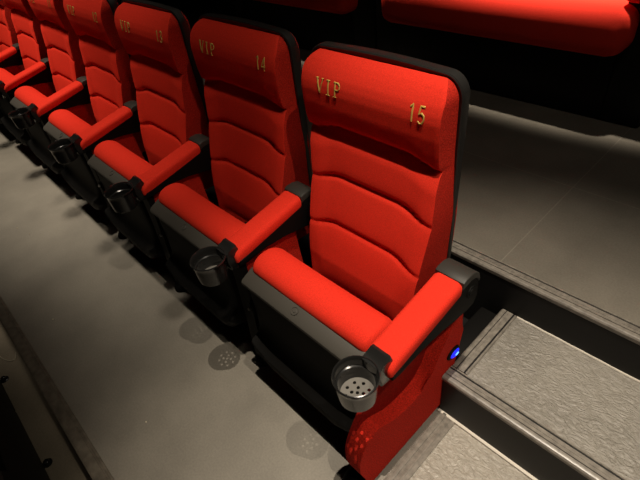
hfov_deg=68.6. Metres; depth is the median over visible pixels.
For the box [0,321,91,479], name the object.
step riser
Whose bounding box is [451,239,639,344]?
trim
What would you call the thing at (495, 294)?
stair riser
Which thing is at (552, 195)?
floor
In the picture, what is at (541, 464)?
step riser
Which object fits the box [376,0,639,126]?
seat
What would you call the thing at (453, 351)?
light
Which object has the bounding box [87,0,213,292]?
chair
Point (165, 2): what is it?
wall
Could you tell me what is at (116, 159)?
seat cushion
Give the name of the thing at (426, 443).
trim
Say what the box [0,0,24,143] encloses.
chair
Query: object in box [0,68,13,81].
seat cushion
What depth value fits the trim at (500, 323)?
1.53 m
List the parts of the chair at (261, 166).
post, backrest, panel, armrest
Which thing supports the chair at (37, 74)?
on the floor at (124, 349)
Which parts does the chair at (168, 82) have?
post, backrest, armrest, panel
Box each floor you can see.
[0,123,530,479]
[168,0,639,324]
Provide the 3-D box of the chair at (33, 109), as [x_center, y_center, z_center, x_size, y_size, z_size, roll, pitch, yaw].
[-1.590,-0.862,2.764,0.574,1.084,0.625,-36,47,-29]
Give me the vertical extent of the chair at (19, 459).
1.080 m
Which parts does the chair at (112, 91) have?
post, backrest, armrest, panel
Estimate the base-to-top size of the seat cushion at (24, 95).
0.389 m
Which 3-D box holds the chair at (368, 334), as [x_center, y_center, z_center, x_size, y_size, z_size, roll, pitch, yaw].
[0.133,0.066,1.372,0.755,1.084,0.624,-36,47,-29]
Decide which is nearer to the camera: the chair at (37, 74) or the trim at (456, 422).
the trim at (456, 422)
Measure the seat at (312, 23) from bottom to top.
1.055 m
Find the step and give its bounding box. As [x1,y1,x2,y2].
[468,318,639,479]
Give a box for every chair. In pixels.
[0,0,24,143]
[0,0,55,168]
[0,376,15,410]
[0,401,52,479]
[8,0,96,199]
[43,0,148,238]
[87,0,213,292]
[150,13,312,366]
[241,41,495,479]
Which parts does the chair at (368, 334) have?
backrest, panel, armrest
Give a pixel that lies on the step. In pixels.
(593, 406)
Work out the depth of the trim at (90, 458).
1.76 m
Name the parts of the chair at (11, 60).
armrest, panel, backrest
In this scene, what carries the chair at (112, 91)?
on the floor at (124, 349)
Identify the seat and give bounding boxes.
[230,0,376,50]
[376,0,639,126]
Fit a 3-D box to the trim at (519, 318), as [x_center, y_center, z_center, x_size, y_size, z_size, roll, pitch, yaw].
[1.285,0.617,1.067,0.009,0.006,1.770,-36,47,-29]
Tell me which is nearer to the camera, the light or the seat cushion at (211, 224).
the light
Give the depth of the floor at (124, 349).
1.84 m
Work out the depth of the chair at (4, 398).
2.19 m
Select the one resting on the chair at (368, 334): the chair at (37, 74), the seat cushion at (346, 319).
the seat cushion at (346, 319)
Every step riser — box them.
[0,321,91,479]
[440,381,588,479]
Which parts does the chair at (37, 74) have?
post, backrest, armrest, panel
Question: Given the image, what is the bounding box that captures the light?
[447,345,458,359]
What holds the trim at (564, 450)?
attached to the step
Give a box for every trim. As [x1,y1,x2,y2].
[0,296,113,479]
[145,151,467,325]
[384,413,454,479]
[437,408,537,479]
[442,366,627,479]
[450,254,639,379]
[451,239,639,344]
[452,309,516,375]
[517,316,639,382]
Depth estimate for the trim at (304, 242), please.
2.24 m
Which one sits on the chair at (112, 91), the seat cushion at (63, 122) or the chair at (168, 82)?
the seat cushion at (63, 122)
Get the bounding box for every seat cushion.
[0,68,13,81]
[14,86,46,105]
[49,109,90,136]
[94,140,152,180]
[159,183,244,244]
[253,247,391,351]
[255,0,357,13]
[381,0,639,56]
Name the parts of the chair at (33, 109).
post, backrest, armrest, panel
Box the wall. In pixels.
[117,0,181,4]
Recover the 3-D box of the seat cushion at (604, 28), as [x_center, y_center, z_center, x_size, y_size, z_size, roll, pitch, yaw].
[1.028,-1.245,2.427,0.750,0.193,1.280,-36,47,-29]
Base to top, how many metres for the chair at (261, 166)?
1.084 m

